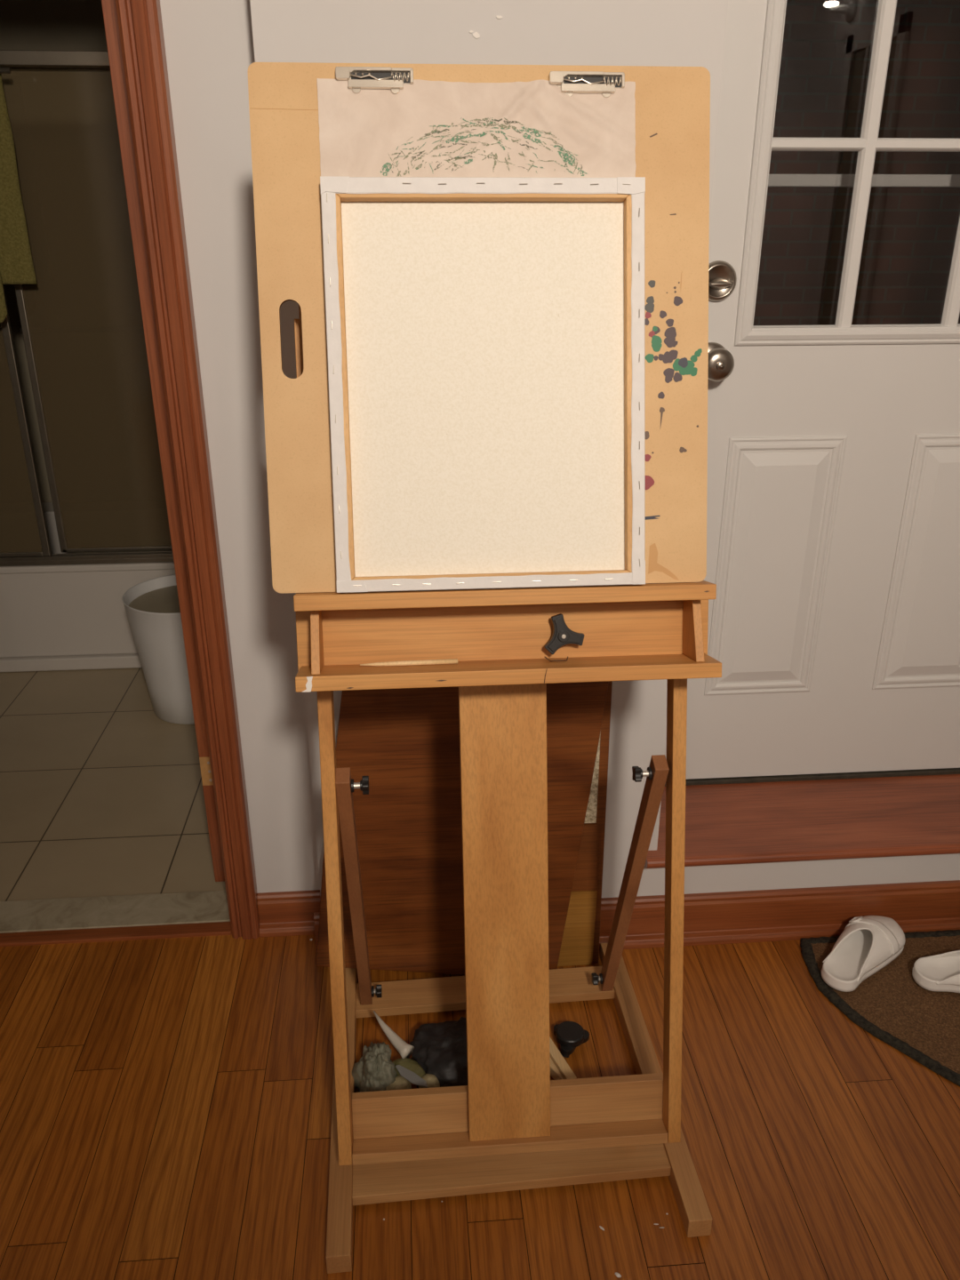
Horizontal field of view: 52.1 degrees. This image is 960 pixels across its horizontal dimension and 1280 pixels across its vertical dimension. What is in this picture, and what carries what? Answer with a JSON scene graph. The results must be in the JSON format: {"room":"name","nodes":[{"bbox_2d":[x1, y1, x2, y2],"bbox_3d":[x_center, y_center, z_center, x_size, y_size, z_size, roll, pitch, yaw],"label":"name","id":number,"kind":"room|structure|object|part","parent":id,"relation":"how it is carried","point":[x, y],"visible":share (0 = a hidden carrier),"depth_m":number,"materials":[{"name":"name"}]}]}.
{"room":"home entryway","nodes":[
{"label":"home entryway","id":0,"kind":"room"},
{"bbox_2d":[0,0,107,502],"bbox_3d":[-1.467,-1.331,3.534,1.660,2.400,0.050,-2,23,-4],"label":"wall","id":1,"kind":"structure","parent":0,"point":[38,25],"depth_m":3.23,"materials":[{"name":"paint"}]},
{"bbox_2d":[160,0,319,893],"bbox_3d":[-1.353,-0.594,1.549,2.060,2.600,0.145,-2,23,-4],"label":"wall","id":2,"kind":"structure","parent":0,"point":[209,44],"depth_m":1.64,"materials":[{"name":"paint"}]},
{"bbox_2d":[101,0,224,881],"bbox_3d":[-0.596,-0.534,2.082,0.038,2.048,0.670,-2,23,-4],"label":"door","id":3,"kind":"structure","parent":2,"relation":"in","point":[109,12],"depth_m":1.77,"materials":[{"name":"red wood"}]},
{"bbox_2d":[115,0,259,939],"bbox_3d":[-0.486,-0.383,1.614,0.057,2.160,0.035,-2,23,-4],"label":"trim","id":4,"kind":"structure","parent":2,"relation":"attached to","point":[140,21],"depth_m":1.61,"materials":[{"name":"red wood"}]},
{"bbox_2d":[256,889,320,936],"bbox_3d":[-0.387,0.565,2.029,0.139,0.090,0.030,-2,23,-4],"label":"baseboard","id":5,"kind":"structure","parent":2,"relation":"attached to","point":[280,913],"depth_m":2.03,"materials":[{"name":"red wood"}]},
{"bbox_2d":[0,667,959,1279],"bbox_3d":[-0.085,1.218,0.675,4.250,0.050,7.500,-2,23,-4],"label":"floor","id":6,"kind":"structure","parent":0,"point":[165,1105],"depth_m":1.65,"materials":[{"name":"brown wood"}]},
{"bbox_2d":[0,502,175,671],"bbox_3d":[-1.433,-0.221,3.532,1.650,0.357,0.815,-2,23,-4],"label":"bathtub","id":7,"kind":"object","parent":6,"relation":"on","point":[56,617],"visible":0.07,"depth_m":3.18,"materials":[{"name":"ceramic"}]},
{"bbox_2d":[0,49,173,566],"bbox_3d":[-1.405,-0.894,2.848,1.650,1.416,0.135,-2,23,-4],"label":"shower door","id":8,"kind":"structure","parent":7,"relation":"on","point":[82,329],"depth_m":2.91,"materials":[{"name":"glass"}]},
{"bbox_2d":[0,73,36,323],"bbox_3d":[-1.549,-1.187,2.642,0.605,0.660,0.069,-2,23,-4],"label":"towel","id":9,"kind":"object","parent":8,"relation":"hanging from","point":[16,260],"visible":1,"depth_m":2.70,"materials":[{"name":"green fabric"}]},
{"bbox_3d":[-1.798,-0.878,2.821,0.850,1.354,0.005,-2,23,-4],"label":"glass panel","id":10,"kind":"part","parent":8,"relation":"part of","materials":[{"name":"clear glass"}]},
{"bbox_3d":[-1.792,-0.878,2.822,0.862,1.354,0.018,-2,23,-4],"label":"panel frame","id":11,"kind":"part","parent":8,"relation":"part of","materials":[{"name":"metal"}]},
{"bbox_3d":[-0.964,-0.918,2.914,0.761,1.354,0.019,-2,23,-4],"label":"panel frame","id":12,"kind":"part","parent":8,"relation":"part of","materials":[{"name":"metal"}]},
{"bbox_2d":[0,890,230,933],"bbox_3d":[-0.927,0.590,2.086,0.812,0.020,0.103,-2,23,-4],"label":"threshold","id":13,"kind":"object","parent":6,"relation":"on","point":[196,907],"depth_m":2.09,"materials":[{"name":"stone"}]},
{"bbox_2d":[0,921,231,946],"bbox_3d":[-0.921,0.618,2.023,0.812,0.018,0.034,-2,23,-4],"label":"trim","id":14,"kind":"structure","parent":6,"relation":"on","point":[40,938],"depth_m":2.03,"materials":[{"name":"red wood"}]},
{"bbox_2d":[122,574,194,724],"bbox_3d":[-0.855,0.029,2.928,0.353,0.370,0.343,-2,23,-4],"label":"waste bin","id":15,"kind":"object","parent":6,"relation":"on","point":[152,606],"visible":0.38,"depth_m":2.81,"materials":[{"name":"plastic"}]},
{"bbox_2d":[351,1041,397,1092],"bbox_3d":[-0.172,0.720,1.636,0.070,0.111,0.106,-12,26,-27],"label":"rock","id":16,"kind":"object","parent":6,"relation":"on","point":[374,1071],"visible":0.79,"depth_m":1.61,"materials":[{"name":"grey stone"}]},
{"bbox_2d":[385,1075,411,1090],"bbox_3d":[-0.137,0.741,1.616,0.050,0.042,0.044,-2,23,-4],"label":"pebble","id":17,"kind":"object","parent":6,"relation":"on","point":[401,1083],"visible":0.43,"depth_m":1.60,"materials":[{"name":"beige stone"}]},
{"bbox_2d":[409,1016,467,1088],"bbox_3d":[-0.029,0.713,1.684,0.203,0.086,0.164,-2,23,-4],"label":"bag","id":18,"kind":"object","parent":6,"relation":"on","point":[440,1048],"visible":0.41,"depth_m":1.66,"materials":[{"name":"black plastic"}]},
{"bbox_2d":[373,1010,414,1058],"bbox_3d":[-0.149,0.675,1.682,0.026,0.042,0.096,-18,29,-36],"label":"ceramic piece","id":19,"kind":"object","parent":18,"relation":"on","point":[405,1050],"visible":1,"depth_m":1.66,"materials":[{"name":"white ceramic"}]},
{"bbox_2d":[392,1057,425,1077],"bbox_3d":[-0.119,0.719,1.639,0.058,0.032,0.039,-2,23,-4],"label":"pebble","id":20,"kind":"object","parent":18,"relation":"on","point":[410,1064],"visible":0.59,"depth_m":1.63,"materials":[{"name":"green stone"}]},
{"bbox_2d":[316,680,608,975],"bbox_3d":[-0.035,0.291,1.791,0.562,0.779,0.090,-2,23,-4],"label":"wooden panel","id":21,"kind":"object","parent":6,"relation":"on","point":[406,740],"visible":0.44,"depth_m":1.79,"materials":[{"name":"brown wood"}]},
{"bbox_2d":[293,304,721,1273],"bbox_3d":[0.031,0.080,1.387,0.571,1.485,0.611,-2,23,-4],"label":"easel","id":22,"kind":"object","parent":6,"relation":"on","point":[512,1126],"visible":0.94,"depth_m":1.43,"materials":[{"name":"brown wood"}]},
{"bbox_3d":[-0.212,0.163,1.373,0.020,1.211,0.335,-2,23,-4],"label":"post","id":23,"kind":"part","parent":22,"relation":"part of","materials":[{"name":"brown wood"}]},
{"bbox_3d":[-0.170,0.205,1.387,0.025,0.025,0.025,-2,23,-4],"label":"brace knob","id":24,"kind":"part","parent":22,"relation":"part of","materials":[{"name":"black plastic"}]},
{"bbox_3d":[-0.188,0.640,1.788,0.018,0.022,0.022,-2,23,-4],"label":"brace knob","id":25,"kind":"part","parent":22,"relation":"part of","materials":[{"name":"black plastic"}]},
{"bbox_2d":[360,658,457,666],"bbox_3d":[-0.093,0.030,1.287,0.128,0.007,0.006,-2,23,-5],"label":"wooden stick","id":26,"kind":"object","parent":22,"relation":"on","point":[448,660],"visible":1,"depth_m":1.29,"materials":[{"name":"brown wood"}]},
{"bbox_2d":[247,62,710,593],"bbox_3d":[0.010,-0.378,1.218,0.556,0.605,0.177,-2,23,-4],"label":"board","id":27,"kind":"object","parent":22,"relation":"on","point":[673,103],"visible":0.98,"depth_m":1.21,"materials":[{"name":"wood"}]},
{"bbox_2d":[317,78,636,177],"bbox_3d":[0.001,-0.518,1.195,0.383,0.298,0.084,-2,23,-4],"label":"crumpled paper","id":28,"kind":"object","parent":27,"relation":"attached to","point":[532,129],"visible":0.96,"depth_m":1.18,"materials":[{"name":"white paper"}]},
{"bbox_2d":[644,431,649,439],"bbox_3d":[0.210,-0.260,1.244,0.010,0.010,0.003,-2,23,-4],"label":"paint spot","id":29,"kind":"object","parent":27,"relation":"attached to","point":[646,433],"depth_m":1.24,"materials":[{"name":"black paint"}]},
{"bbox_2d":[644,318,649,325],"bbox_3d":[0.207,-0.398,1.226,0.008,0.008,0.003,-2,23,-4],"label":"paint spot","id":30,"kind":"object","parent":27,"relation":"attached to","point":[646,320],"depth_m":1.23,"materials":[{"name":"grey paint"}]},
{"bbox_2d":[644,454,651,461],"bbox_3d":[0.213,-0.232,1.248,0.010,0.009,0.003,-2,23,-4],"label":"paint spot","id":31,"kind":"object","parent":27,"relation":"attached to","point":[647,457],"depth_m":1.25,"materials":[{"name":"red paint"}]},
{"bbox_2d":[645,312,651,318],"bbox_3d":[0.210,-0.406,1.226,0.008,0.008,0.003,-1,23,-1],"label":"paint spot","id":32,"kind":"object","parent":27,"relation":"attached to","point":[648,315],"depth_m":1.23,"materials":[{"name":"red paint"}]},
{"bbox_2d":[644,475,654,489],"bbox_3d":[0.213,-0.201,1.252,0.019,0.018,0.006,-2,23,-4],"label":"paint spot","id":33,"kind":"object","parent":27,"relation":"attached to","point":[649,480],"depth_m":1.25,"materials":[{"name":"red paint"}]},
{"bbox_2d":[644,353,654,362],"bbox_3d":[0.213,-0.354,1.232,0.012,0.011,0.003,-2,23,-4],"label":"paint spot","id":34,"kind":"object","parent":27,"relation":"attached to","point":[648,357],"depth_m":1.23,"materials":[{"name":"green paint"}]},
{"bbox_2d":[644,303,654,312],"bbox_3d":[0.211,-0.414,1.225,0.013,0.012,0.004,-2,23,-4],"label":"paint spot","id":35,"kind":"object","parent":27,"relation":"attached to","point":[649,308],"depth_m":1.22,"materials":[{"name":"grey paint"}]},
{"bbox_2d":[646,296,654,303],"bbox_3d":[0.212,-0.423,1.224,0.010,0.010,0.003,-2,23,-4],"label":"paint spot","id":36,"kind":"object","parent":27,"relation":"attached to","point":[649,299],"depth_m":1.22,"materials":[{"name":"grey paint"}]},
{"bbox_2d":[648,280,655,287],"bbox_3d":[0.214,-0.443,1.221,0.009,0.009,0.003,-1,23,-3],"label":"paint spot","id":37,"kind":"object","parent":27,"relation":"attached to","point":[651,283],"depth_m":1.22,"materials":[{"name":"grey paint"}]},
{"bbox_2d":[648,330,655,337],"bbox_3d":[0.215,-0.383,1.229,0.008,0.008,0.003,-3,23,-7],"label":"paint spot","id":38,"kind":"object","parent":27,"relation":"attached to","point":[652,333],"depth_m":1.23,"materials":[{"name":"red paint"}]},
{"bbox_2d":[645,515,660,519],"bbox_3d":[0.221,-0.157,1.258,0.021,0.005,0.001,-2,23,-5],"label":"paint spot","id":39,"kind":"object","parent":27,"relation":"attached to","point":[647,517],"depth_m":1.26,"materials":[{"name":"black paint"}]},
{"bbox_2d":[652,326,660,334],"bbox_3d":[0.221,-0.388,1.229,0.010,0.010,0.003,-2,23,-4],"label":"paint spot","id":40,"kind":"object","parent":27,"relation":"attached to","point":[656,330],"depth_m":1.23,"materials":[{"name":"paint"}]},
{"bbox_2d":[651,341,662,351],"bbox_3d":[0.222,-0.368,1.231,0.013,0.012,0.004,-2,23,-4],"label":"paint spot","id":41,"kind":"object","parent":27,"relation":"on","point":[656,346],"depth_m":1.23,"materials":[{"name":"green paint"}]},
{"bbox_2d":[651,335,662,343],"bbox_3d":[0.221,-0.375,1.230,0.013,0.013,0.004,-2,23,-4],"label":"paint spot","id":42,"kind":"object","parent":27,"relation":"attached to","point":[655,339],"depth_m":1.23,"materials":[{"name":"green paint"}]},
{"bbox_2d":[658,353,663,360],"bbox_3d":[0.228,-0.355,1.233,0.008,0.008,0.003,-1,23,-2],"label":"paint spot","id":43,"kind":"object","parent":27,"relation":"attached to","point":[660,356],"depth_m":1.23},
{"bbox_2d":[657,392,664,398],"bbox_3d":[0.229,-0.309,1.239,0.008,0.009,0.003,-2,23,-4],"label":"paint spot","id":44,"kind":"object","parent":27,"relation":"attached to","point":[660,395],"depth_m":1.24,"materials":[{"name":"black paint"}]},
{"bbox_2d":[659,310,666,318],"bbox_3d":[0.229,-0.407,1.227,0.009,0.009,0.003,-2,23,-4],"label":"paint spot","id":45,"kind":"object","parent":27,"relation":"attached to","point":[662,313],"depth_m":1.23,"materials":[{"name":"grey paint"}]},
{"bbox_2d":[648,543,679,580],"bbox_3d":[0.237,-0.101,1.266,0.041,0.047,0.012,0,23,-1],"label":"paint stain","id":46,"kind":"object","parent":27,"relation":"attached to","point":[663,558],"depth_m":1.27,"materials":[{"name":"paint"}]},
{"bbox_2d":[662,351,672,363],"bbox_3d":[0.236,-0.355,1.234,0.014,0.014,0.004,-2,23,-4],"label":"paint spot","id":47,"kind":"object","parent":27,"relation":"attached to","point":[667,356],"depth_m":1.23,"materials":[{"name":"grey paint"}]},
{"bbox_2d":[664,375,671,383],"bbox_3d":[0.238,-0.329,1.237,0.009,0.009,0.003,-2,23,-4],"label":"paint spot","id":48,"kind":"object","parent":27,"relation":"on","point":[668,378],"depth_m":1.24,"materials":[{"name":"black paint"}]},
{"bbox_2d":[663,368,674,377],"bbox_3d":[0.238,-0.336,1.236,0.014,0.013,0.004,-2,23,-4],"label":"paint spot","id":49,"kind":"object","parent":27,"relation":"attached to","point":[668,372],"depth_m":1.24,"materials":[{"name":"black paint"}]},
{"bbox_2d":[664,336,675,347],"bbox_3d":[0.238,-0.374,1.232,0.015,0.014,0.004,-2,23,-4],"label":"paint spot","id":50,"kind":"object","parent":27,"relation":"attached to","point":[669,341],"depth_m":1.23,"materials":[{"name":"grey paint"}]},
{"bbox_2d":[665,319,673,327],"bbox_3d":[0.238,-0.397,1.229,0.010,0.010,0.003,-2,23,-4],"label":"paint spot","id":51,"kind":"object","parent":27,"relation":"attached to","point":[669,323],"depth_m":1.23,"materials":[{"name":"grey paint"}]},
{"bbox_2d":[664,327,676,337],"bbox_3d":[0.239,-0.385,1.230,0.015,0.015,0.005,-2,23,-4],"label":"paint spot","id":52,"kind":"object","parent":27,"relation":"attached to","point":[668,332],"depth_m":1.23,"materials":[{"name":"grey paint"}]},
{"bbox_2d":[667,349,678,359],"bbox_3d":[0.242,-0.358,1.234,0.013,0.012,0.004,-2,23,-4],"label":"paint spot","id":53,"kind":"object","parent":27,"relation":"attached to","point":[672,354],"depth_m":1.23,"materials":[{"name":"grey paint"}]},
{"bbox_2d":[672,358,679,371],"bbox_3d":[0.250,-0.347,1.236,0.015,0.015,0.005,-2,23,-4],"label":"paint spot","id":54,"kind":"object","parent":27,"relation":"attached to","point":[676,361],"depth_m":1.24,"materials":[{"name":"green paint"}]},
{"bbox_2d":[672,372,682,382],"bbox_3d":[0.249,-0.332,1.238,0.012,0.012,0.004,-3,23,-7],"label":"paint spot","id":55,"kind":"object","parent":27,"relation":"attached to","point":[677,377],"depth_m":1.24,"materials":[{"name":"black paint"}]},
{"bbox_2d":[673,296,682,305],"bbox_3d":[0.248,-0.423,1.226,0.012,0.012,0.003,-1,23,-1],"label":"paint spot","id":56,"kind":"object","parent":27,"relation":"attached to","point":[677,300],"depth_m":1.23,"materials":[{"name":"grey paint"}]},
{"bbox_2d":[678,357,687,367],"bbox_3d":[0.256,-0.349,1.236,0.013,0.012,0.004,-2,23,-4],"label":"paint spot","id":57,"kind":"object","parent":27,"relation":"on","point":[683,362],"depth_m":1.24,"materials":[{"name":"grey paint"}]},
{"bbox_2d":[678,365,690,375],"bbox_3d":[0.259,-0.343,1.237,0.018,0.018,0.005,-2,23,-5],"label":"paint spot","id":58,"kind":"object","parent":27,"relation":"attached to","point":[683,370],"depth_m":1.24,"materials":[{"name":"green paint"}]},
{"bbox_2d":[685,360,695,369],"bbox_3d":[0.265,-0.346,1.237,0.012,0.012,0.004,-2,23,-4],"label":"paint spot","id":59,"kind":"object","parent":27,"relation":"on","point":[690,364],"depth_m":1.24,"materials":[{"name":"green paint"}]},
{"bbox_2d":[688,367,697,375],"bbox_3d":[0.269,-0.339,1.238,0.011,0.011,0.004,-1,23,-3],"label":"paint spot","id":60,"kind":"object","parent":27,"relation":"attached to","point":[692,371],"depth_m":1.24,"materials":[{"name":"green paint"}]},
{"bbox_2d":[690,354,697,362],"bbox_3d":[0.270,-0.355,1.236,0.009,0.009,0.003,-2,23,-4],"label":"paint spot","id":61,"kind":"object","parent":27,"relation":"attached to","point":[693,357],"depth_m":1.24,"materials":[{"name":"green paint"}]},
{"bbox_2d":[320,176,645,592],"bbox_3d":[0.010,-0.309,1.210,0.388,0.478,0.153,-2,23,-4],"label":"canvas","id":62,"kind":"object","parent":22,"relation":"on","point":[485,336],"visible":1,"depth_m":1.22,"materials":[{"name":"white fabric"}]},
{"bbox_3d":[0.044,0.714,1.505,0.475,0.068,0.033,-2,23,-4],"label":"rail","id":63,"kind":"part","parent":22,"relation":"part of","materials":[{"name":"brown wood"}]},
{"bbox_2d":[295,599,721,692],"bbox_3d":[0.036,-0.001,1.299,0.554,0.113,0.134,-2,23,-4],"label":"tray","id":64,"kind":"object","parent":22,"relation":"on","point":[502,643],"depth_m":1.30,"materials":[{"name":"brown wood"}]},
{"bbox_2d":[544,656,567,661],"bbox_3d":[0.101,0.025,1.289,0.032,0.005,0.012,-2,23,-4],"label":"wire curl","id":65,"kind":"object","parent":22,"relation":"on","point":[567,656],"visible":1,"depth_m":1.29,"materials":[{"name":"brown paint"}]},
{"bbox_3d":[0.217,0.627,1.817,0.018,0.022,0.022,-2,23,-4],"label":"brace knob","id":66,"kind":"part","parent":22,"relation":"part of","materials":[{"name":"black plastic"}]},
{"bbox_3d":[0.234,0.193,1.416,0.025,0.025,0.025,-2,23,-4],"label":"brace knob","id":67,"kind":"part","parent":22,"relation":"part of","materials":[{"name":"black plastic"}]},
{"bbox_3d":[0.281,0.148,1.408,0.020,1.211,0.335,-2,23,-4],"label":"post","id":68,"kind":"part","parent":22,"relation":"part of","materials":[{"name":"brown wood"}]},
{"bbox_2d":[549,1056,563,1079],"bbox_3d":[0.146,0.753,1.674,0.016,0.020,0.163,-15,28,-32],"label":"wood offcut","id":69,"kind":"object","parent":6,"relation":"on","point":[555,1073],"visible":0.03,"depth_m":1.69,"materials":[{"name":"beige wood"}]},
{"bbox_2d":[549,1036,576,1079],"bbox_3d":[0.135,0.725,1.700,0.017,0.010,0.106,-10,25,-22],"label":"wood offcut","id":70,"kind":"object","parent":69,"relation":"on","point":[555,1054],"visible":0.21,"depth_m":1.69,"materials":[{"name":"beige wood"}]},
{"bbox_2d":[553,1021,589,1057],"bbox_3d":[0.165,0.713,1.749,0.062,0.042,0.064,-2,23,-4],"label":"handle","id":71,"kind":"object","parent":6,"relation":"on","point":[570,1035],"visible":1,"depth_m":1.74,"materials":[{"name":"black plastic"}]},
{"bbox_2d":[557,680,612,966],"bbox_3d":[0.135,0.361,1.858,0.211,0.600,0.065,-2,23,-4],"label":"wooden board","id":72,"kind":"object","parent":6,"relation":"on","point":[580,946],"visible":0.32,"depth_m":1.89,"materials":[{"name":"brown wood"}]},
{"bbox_2d":[800,929,959,1086],"bbox_3d":[1.097,0.700,1.812,0.882,0.009,0.512,-2,23,-4],"label":"door mat","id":73,"kind":"object","parent":6,"relation":"on","point":[923,1024],"visible":0.77,"depth_m":1.84,"materials":[{"name":"brown carpet"}]},
{"bbox_2d":[821,915,905,991],"bbox_3d":[0.758,0.607,1.936,0.107,0.063,0.233,19,30,38],"label":"sandal","id":74,"kind":"object","parent":73,"relation":"on","point":[867,944],"visible":1,"depth_m":1.93,"materials":[{"name":"white plastic"}]},
{"bbox_2d":[912,950,959,992],"bbox_3d":[0.954,0.633,1.874,0.233,0.063,0.112,-2,23,-4],"label":"sandal","id":75,"kind":"object","parent":73,"relation":"on","point":[941,972],"visible":1,"depth_m":1.89,"materials":[{"name":"white plastic"}]},
{"bbox_3d":[-0.054,0.770,1.615,0.132,0.035,0.063,-2,23,-4],"label":"pouch","id":76,"kind":"object","parent":6,"relation":"on","visible":0},
{"bbox_2d":[395,1064,439,1088],"bbox_3d":[-0.104,0.732,1.615,0.077,0.049,0.054,-2,23,-4],"label":"pebble","id":77,"kind":"object","parent":76,"relation":"on","point":[431,1080],"depth_m":1.61,"materials":[{"name":"grey stone"}]},
{"bbox_3d":[-0.112,0.715,1.607,0.064,0.013,0.018,15,27,31],"label":"grey blade","id":78,"kind":"part","parent":77,"relation":"part of","materials":[{"name":"grey stone"}]},
{"bbox_2d":[249,0,959,897],"bbox_3d":[0.817,-0.656,1.691,2.290,2.600,0.312,-2,23,-4],"label":"wall","id":79,"kind":"structure","parent":0,"point":[655,33],"depth_m":1.39,"materials":[{"name":"paint"}]},
{"bbox_2d":[469,15,502,38],"bbox_3d":[0.008,-0.855,1.369,0.047,0.028,0.002,-2,23,-4],"label":"paint spot","id":80,"kind":"object","parent":79,"relation":"attached to","point":[480,26],"depth_m":1.37,"materials":[{"name":"white paint"}]},
{"bbox_2d":[313,880,959,955],"bbox_3d":[0.798,0.557,2.022,2.255,0.108,0.030,-2,23,-4],"label":"baseboard","id":81,"kind":"structure","parent":79,"relation":"attached to","point":[778,915],"depth_m":2.01,"materials":[{"name":"red wood"}]},
{"bbox_2d":[644,774,959,868],"bbox_3d":[0.886,0.349,2.123,1.153,0.022,0.375,-2,23,-4],"label":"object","id":82,"kind":"structure","parent":79,"relation":"attached to","point":[799,820],"depth_m":2.04,"materials":[{"name":"brown wood"}]},
{"bbox_2d":[664,0,959,779],"bbox_3d":[0.771,-0.618,1.781,0.875,2.001,0.117,-2,23,-4],"label":"door","id":83,"kind":"structure","parent":79,"relation":"in","point":[833,494],"depth_m":1.93,"materials":[{"name":"paint"}]},
{"bbox_3d":[0.427,-0.500,1.778,0.068,0.068,0.073,-2,23,-4],"label":"knob","id":84,"kind":"part","parent":83,"relation":"part of","materials":[{"name":"silver metal"}]},
{"bbox_3d":[0.591,-0.137,1.983,0.231,0.546,0.010,-2,23,-4],"label":"panel","id":85,"kind":"part","parent":83,"relation":"part of","materials":[{"name":"paint"}]},
{"bbox_3d":[0.773,-1.001,1.636,0.616,0.978,0.026,-2,23,-4],"label":"glazing frame","id":86,"kind":"part","parent":83,"relation":"part of","materials":[{"name":"paint"}]},
{"bbox_3d":[0.958,-0.148,2.009,0.231,0.546,0.010,-2,23,-4],"label":"panel","id":87,"kind":"part","parent":83,"relation":"part of","materials":[{"name":"paint"}]},
{"bbox_2d":[664,768,959,786],"bbox_3d":[0.810,0.290,2.221,0.966,0.009,0.078,-2,23,-4],"label":"trim","id":88,"kind":"structure","parent":79,"relation":"attached to","point":[943,771],"depth_m":2.18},
{"bbox_2d":[768,174,959,187],"bbox_3d":[0.766,-0.677,1.894,0.840,2.020,0.025,-2,23,-4],"label":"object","id":89,"kind":"structure","parent":79,"relation":"in","point":[878,180],"depth_m":1.80,"materials":[{"name":"white paint"}]},
{"label":"outside","id":90,"kind":"structure","parent":0,"visible":0},
{"bbox_2d":[753,0,959,325],"bbox_3d":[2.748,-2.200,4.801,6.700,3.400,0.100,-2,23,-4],"label":"window","id":91,"kind":"structure","parent":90,"point":[910,234],"depth_m":4.66,"materials":[{"name":"glass"}]}
]}

